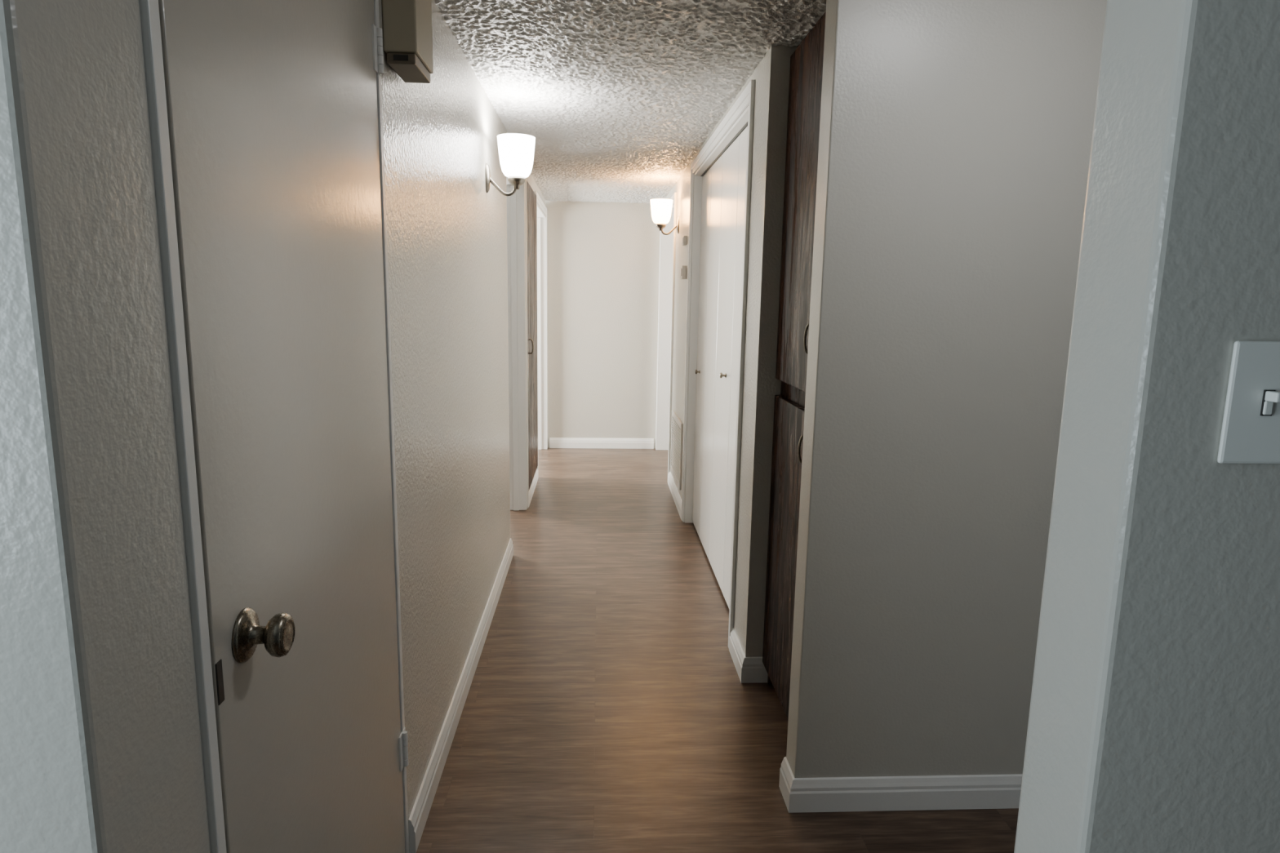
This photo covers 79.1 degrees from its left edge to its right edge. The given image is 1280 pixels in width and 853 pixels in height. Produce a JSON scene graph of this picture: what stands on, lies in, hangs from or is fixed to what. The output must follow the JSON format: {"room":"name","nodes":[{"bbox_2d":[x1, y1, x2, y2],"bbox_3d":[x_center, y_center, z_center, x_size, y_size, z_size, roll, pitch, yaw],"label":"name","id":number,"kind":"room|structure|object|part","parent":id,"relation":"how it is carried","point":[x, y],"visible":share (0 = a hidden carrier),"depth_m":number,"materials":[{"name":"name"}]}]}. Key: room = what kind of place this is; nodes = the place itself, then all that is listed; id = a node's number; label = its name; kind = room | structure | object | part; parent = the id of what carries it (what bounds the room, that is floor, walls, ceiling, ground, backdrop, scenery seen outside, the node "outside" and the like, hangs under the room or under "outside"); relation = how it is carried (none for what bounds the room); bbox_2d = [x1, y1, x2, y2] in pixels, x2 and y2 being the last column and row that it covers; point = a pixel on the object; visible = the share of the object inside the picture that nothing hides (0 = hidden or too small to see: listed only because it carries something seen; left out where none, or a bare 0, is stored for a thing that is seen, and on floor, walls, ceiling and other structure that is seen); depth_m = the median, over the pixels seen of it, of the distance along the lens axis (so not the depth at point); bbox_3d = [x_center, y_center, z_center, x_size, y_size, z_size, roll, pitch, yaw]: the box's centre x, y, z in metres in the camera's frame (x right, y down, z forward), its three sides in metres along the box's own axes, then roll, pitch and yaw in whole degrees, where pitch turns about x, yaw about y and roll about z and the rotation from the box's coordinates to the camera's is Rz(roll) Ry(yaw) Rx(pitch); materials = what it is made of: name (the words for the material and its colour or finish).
{"room":"home hallway","nodes":[
{"label":"home hallway","id":0,"kind":"room"},
{"bbox_2d":[378,0,545,852],"bbox_3d":[-0.796,-0.401,4.231,0.120,2.400,6.650,0,10,-3],"label":"wall","id":1,"kind":"structure","parent":0,"point":[446,235],"depth_m":2.55,"materials":[{"name":"paint"}]},
{"bbox_2d":[138,0,408,852],"bbox_3d":[-0.644,0.147,1.453,0.126,2.249,0.979,0,10,-3],"label":"trim","id":2,"kind":"structure","parent":1,"relation":"attached to","point":[148,9],"depth_m":0.96,"materials":[{"name":"paint"}]},
{"bbox_2d":[158,0,404,852],"bbox_3d":[-0.609,0.153,1.465,0.038,2.213,0.903,0,10,-3],"label":"slab","id":3,"kind":"object","parent":1,"relation":"attached to","point":[272,107],"visible":0.75,"depth_m":1.29,"materials":[{"name":"paint"}]},
{"bbox_2d":[214,659,224,705],"bbox_3d":[-0.572,0.346,1.049,0.009,0.060,0.016,0,10,-3],"label":"latch plate","id":4,"kind":"object","parent":3,"relation":"attached to","point":[219,671],"visible":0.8,"depth_m":1.05,"materials":[{"name":"metal"}]},
{"bbox_2d":[231,607,294,663],"bbox_3d":[-0.540,0.302,1.122,0.064,0.078,0.078,0,10,-3],"label":"handle","id":5,"kind":"object","parent":3,"relation":"attached to","point":[277,637],"visible":1,"depth_m":1.10,"materials":[{"name":"silver metal"}]},
{"bbox_2d":[371,23,383,75],"bbox_3d":[-0.590,-0.851,1.754,0.016,0.096,0.050,0,10,-3],"label":"hinge","id":6,"kind":"object","parent":1,"relation":"attached to","point":[377,34],"visible":1,"depth_m":1.75,"materials":[{"name":"paint"}]},
{"bbox_2d":[398,727,408,772],"bbox_3d":[-0.620,0.850,2.041,0.016,0.096,0.050,0,10,-3],"label":"hinge","id":7,"kind":"object","parent":1,"relation":"attached to","point":[402,740],"visible":1,"depth_m":2.04,"materials":[{"name":"paint"}]},
{"bbox_2d":[382,0,433,83],"bbox_3d":[-0.562,-1.018,1.877,0.078,0.310,0.185,0,10,-3],"label":"box","id":8,"kind":"object","parent":1,"relation":"attached to","point":[407,37],"visible":1,"depth_m":1.81,"materials":[{"name":"plastic"}]},
{"bbox_2d":[408,537,513,852],"bbox_3d":[-0.689,0.915,3.346,0.017,0.103,2.485,0,10,-3],"label":"baseboard","id":9,"kind":"structure","parent":1,"relation":"attached to","point":[420,811],"depth_m":2.68,"materials":[{"name":"paint"}]},
{"bbox_2d":[484,133,535,195],"bbox_3d":[-0.578,-1.162,3.469,0.218,0.254,0.168,0,10,-3],"label":"wall sconce","id":10,"kind":"object","parent":1,"relation":"attached to","point":[516,151],"visible":1,"depth_m":3.41,"materials":[{"name":"white glass"}]},
{"bbox_3d":[-0.598,-1.077,3.482,0.168,0.082,0.080,0,10,-3],"label":"arm","id":11,"kind":"part","parent":10,"relation":"part of","materials":[{"name":"silver metal"}]},
{"bbox_3d":[-0.552,-1.202,3.463,0.168,0.172,0.168,0,10,-3],"label":"lamp shade","id":12,"kind":"part","parent":10,"relation":"part of","materials":[{"name":"white glass"}]},
{"bbox_2d":[506,176,526,510],"bbox_3d":[-0.832,-0.434,4.869,0.138,2.249,0.979,0,10,-3],"label":"trim","id":13,"kind":"structure","parent":1,"relation":"attached to","point":[516,202],"depth_m":5.32,"materials":[{"name":"paint"}]},
{"bbox_2d":[524,177,528,509],"bbox_3d":[-0.763,-0.468,4.885,0.016,2.314,1.074,0,10,-3],"label":"trim","id":14,"kind":"structure","parent":1,"relation":"attached to","point":[526,233],"depth_m":5.37,"materials":[{"name":"paint"}]},
{"bbox_2d":[526,180,537,489],"bbox_3d":[-0.798,-0.670,5.836,0.046,2.165,0.850,0,10,-3],"label":"door","id":15,"kind":"structure","parent":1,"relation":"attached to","point":[531,232],"depth_m":5.79,"materials":[{"name":"brown wood"}]},
{"bbox_3d":[-0.776,-0.573,5.549,0.032,0.110,0.010,0,10,-3],"label":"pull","id":16,"kind":"part","parent":15,"relation":"part of","materials":[{"name":"silver metal"}]},
{"bbox_2d":[528,468,537,506],"bbox_3d":[-0.833,0.459,6.027,0.017,0.103,0.870,0,10,-3],"label":"baseboard","id":17,"kind":"structure","parent":1,"relation":"attached to","point":[535,480],"depth_m":5.99,"materials":[{"name":"paint"}]},
{"bbox_2d":[534,191,547,469],"bbox_3d":[-0.942,-0.819,6.956,0.142,2.309,1.268,0,10,-3],"label":"trim","id":18,"kind":"structure","parent":1,"relation":"attached to","point":[542,269],"depth_m":7.50,"materials":[{"name":"paint"}]},
{"bbox_2d":[545,200,659,448],"bbox_3d":[-0.414,-0.975,7.664,5.400,2.400,0.120,0,10,-3],"label":"wall","id":19,"kind":"structure","parent":0,"point":[603,258],"depth_m":7.59,"materials":[{"name":"paint"}]},
{"bbox_2d":[549,437,653,448],"bbox_3d":[-0.383,0.169,7.790,1.045,0.103,0.017,0,10,-3],"label":"baseboard","id":20,"kind":"structure","parent":19,"relation":"attached to","point":[554,442],"depth_m":7.79,"materials":[{"name":"paint"}]},
{"bbox_2d":[434,0,826,203],"bbox_3d":[-0.112,-1.285,2.213,5.600,0.160,11.000,0,10,-3],"label":"ceiling","id":21,"kind":"structure","parent":0,"point":[617,99],"depth_m":3.07,"materials":[{"name":"white paint"}]},
{"bbox_2d":[0,0,1279,852],"bbox_3d":[-0.050,0.178,0.886,5.400,2.400,0.210,0,10,-3],"label":"wall","id":22,"kind":"structure","parent":0,"point":[1153,725],"depth_m":0.80,"materials":[{"name":"paint"}]},
{"bbox_2d":[1217,340,1279,463],"bbox_3d":[0.627,-0.022,0.770,0.080,0.124,0.022,0,10,-3],"label":"light switch","id":23,"kind":"object","parent":22,"relation":"attached to","point":[1251,425],"visible":1,"depth_m":0.77,"materials":[{"name":"plastic"}]},
{"bbox_2d":[416,448,1018,852],"bbox_3d":[-0.154,1.150,2.625,5.600,0.100,11.000,0,10,-3],"label":"floor","id":24,"kind":"structure","parent":0,"point":[607,708],"depth_m":2.85,"materials":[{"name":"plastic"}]},
{"bbox_2d":[762,11,826,719],"bbox_3d":[0.818,-0.097,2.608,0.642,2.393,0.674,0,10,-3],"label":"linen cabinet","id":25,"kind":"object","parent":24,"relation":"on","point":[806,73],"visible":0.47,"depth_m":2.66,"materials":[{"name":"brown wood"}]},
{"bbox_3d":[0.526,0.465,2.684,0.025,1.075,0.650,0,10,-3],"label":"door","id":26,"kind":"part","parent":25,"relation":"part of","materials":[{"name":"brown wood"}]},
{"bbox_3d":[0.516,0.072,2.468,0.027,0.110,0.020,0,10,-3],"label":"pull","id":27,"kind":"part","parent":25,"relation":"part of","materials":[{"name":"silver metal"}]},
{"bbox_3d":[0.546,-0.684,2.490,0.025,1.135,0.650,0,10,-3],"label":"door","id":28,"kind":"part","parent":25,"relation":"part of","materials":[{"name":"brown wood"}]},
{"bbox_3d":[0.522,-0.273,2.409,0.027,0.110,0.020,0,10,-3],"label":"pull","id":29,"kind":"part","parent":25,"relation":"part of","materials":[{"name":"silver metal"}]},
{"bbox_2d":[665,44,797,657],"bbox_3d":[0.744,-0.493,4.934,0.820,2.400,5.400,0,10,-3],"label":"wall","id":30,"kind":"structure","parent":0,"point":[771,76],"depth_m":2.99,"materials":[{"name":"paint"}]},
{"bbox_2d":[655,204,674,449],"bbox_3d":[0.283,-0.798,6.954,0.142,2.309,1.408,0,10,-3],"label":"trim","id":31,"kind":"structure","parent":30,"relation":"attached to","point":[666,242],"depth_m":7.57,"materials":[{"name":"paint"}]},
{"bbox_2d":[650,198,679,235],"bbox_3d":[0.184,-1.565,5.808,0.218,0.254,0.168,0,10,-3],"label":"wall sconce","id":32,"kind":"object","parent":30,"relation":"attached to","point":[660,208],"visible":1,"depth_m":5.75,"materials":[{"name":"white glass"}]},
{"bbox_3d":[0.159,-1.605,5.800,0.168,0.172,0.168,0,10,-3],"label":"lamp shade","id":33,"kind":"part","parent":32,"relation":"part of","materials":[{"name":"white glass"}]},
{"bbox_3d":[0.201,-1.480,5.823,0.168,0.082,0.080,0,10,-3],"label":"arm","id":34,"kind":"part","parent":32,"relation":"part of","materials":[{"name":"silver metal"}]},
{"bbox_2d":[667,192,676,475],"bbox_3d":[0.220,-0.788,6.879,0.016,2.314,1.395,0,10,-3],"label":"trim","id":35,"kind":"structure","parent":30,"relation":"attached to","point":[673,197],"depth_m":6.18,"materials":[{"name":"paint"}]},
{"bbox_2d":[667,471,681,518],"bbox_3d":[0.265,0.506,5.865,0.017,0.103,1.040,0,10,-3],"label":"baseboard","id":36,"kind":"structure","parent":30,"relation":"attached to","point":[677,500],"depth_m":5.80,"materials":[{"name":"paint"}]},
{"bbox_2d":[670,409,682,489],"bbox_3d":[0.272,0.159,5.827,0.012,0.480,0.690,0,10,-3],"label":"air vent","id":37,"kind":"object","parent":30,"relation":"in","point":[676,433],"visible":1,"depth_m":5.77,"materials":[{"name":"metal"}]},
{"bbox_2d":[680,265,686,279],"bbox_3d":[0.297,-1.064,5.356,0.034,0.090,0.090,0,10,-3],"label":"thermostat","id":38,"kind":"object","parent":30,"relation":"attached to","point":[683,268],"visible":1,"depth_m":5.32,"materials":[{"name":"paint"}]},
{"bbox_2d":[681,235,686,245],"bbox_3d":[0.304,-1.279,5.335,0.026,0.060,0.100,0,10,-3],"label":"door chime","id":39,"kind":"object","parent":30,"relation":"attached to","point":[684,237],"visible":1,"depth_m":5.29,"materials":[{"name":"paint"}]},
{"bbox_2d":[684,106,748,523],"bbox_3d":[0.433,-0.317,4.190,0.119,2.288,1.869,0,10,-3],"label":"trim","id":40,"kind":"structure","parent":30,"relation":"attached to","point":[742,120],"depth_m":5.04,"materials":[{"name":"paint"}]},
{"bbox_2d":[680,79,755,648],"bbox_3d":[0.365,-0.350,4.181,0.016,2.354,2.000,0,10,-3],"label":"trim","id":41,"kind":"structure","parent":30,"relation":"attached to","point":[746,98],"depth_m":3.30,"materials":[{"name":"paint"}]},
{"bbox_2d":[700,121,747,176],"bbox_3d":[0.457,-1.429,4.002,0.050,0.002,1.834,0,10,-3],"label":"track","id":42,"kind":"object","parent":30,"relation":"attached to","point":[744,126],"visible":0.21,"depth_m":3.94,"materials":[{"name":"metal"}]},
{"bbox_2d":[692,166,711,538],"bbox_3d":[0.399,-0.435,4.890,0.028,2.252,0.409,0,10,-3],"label":"closet door","id":43,"kind":"structure","parent":42,"relation":"hanging from","point":[706,179],"depth_m":4.87,"materials":[{"name":"paint"}]},
{"bbox_2d":[700,153,723,560],"bbox_3d":[0.421,-0.365,4.481,0.028,2.252,0.417,0,10,-3],"label":"panel","id":44,"kind":"object","parent":42,"relation":"hanging from","point":[717,168],"visible":0.76,"depth_m":4.46,"materials":[{"name":"paint"}]},
{"bbox_2d":[709,135,739,594],"bbox_3d":[0.430,-0.289,4.032,0.059,2.252,0.487,0,10,-3],"label":"closet door","id":45,"kind":"structure","parent":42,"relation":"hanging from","point":[731,156],"depth_m":4.00,"materials":[{"name":"paint"}]},
{"bbox_3d":[0.420,-0.260,3.940,0.031,0.030,0.030,0,10,-3],"label":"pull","id":46,"kind":"part","parent":45,"relation":"part of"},
{"bbox_2d":[723,125,747,608],"bbox_3d":[0.472,-0.205,3.540,0.028,2.252,0.509,0,10,-3],"label":"panel","id":47,"kind":"object","parent":42,"relation":"hanging from","point":[744,135],"visible":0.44,"depth_m":3.67,"materials":[{"name":"paint"}]},
{"bbox_2d":[728,627,768,683],"bbox_3d":[0.466,0.953,3.244,0.137,0.103,0.292,0,10,-3],"label":"baseboard","id":48,"kind":"structure","parent":30,"relation":"attached to","point":[748,669],"depth_m":3.10,"materials":[{"name":"paint"}]},
{"bbox_2d":[786,0,1106,777],"bbox_3d":[1.528,-0.026,2.256,2.100,2.400,0.110,0,10,-3],"label":"wall","id":49,"kind":"structure","parent":0,"point":[955,139],"depth_m":2.14,"materials":[{"name":"paint"}]},
{"bbox_2d":[778,756,1022,813],"bbox_3d":[1.496,1.107,2.439,2.107,0.103,0.127,0,10,-3],"label":"baseboard","id":50,"kind":"structure","parent":49,"relation":"attached to","point":[927,793],"depth_m":2.34,"materials":[{"name":"paint"}]}
]}

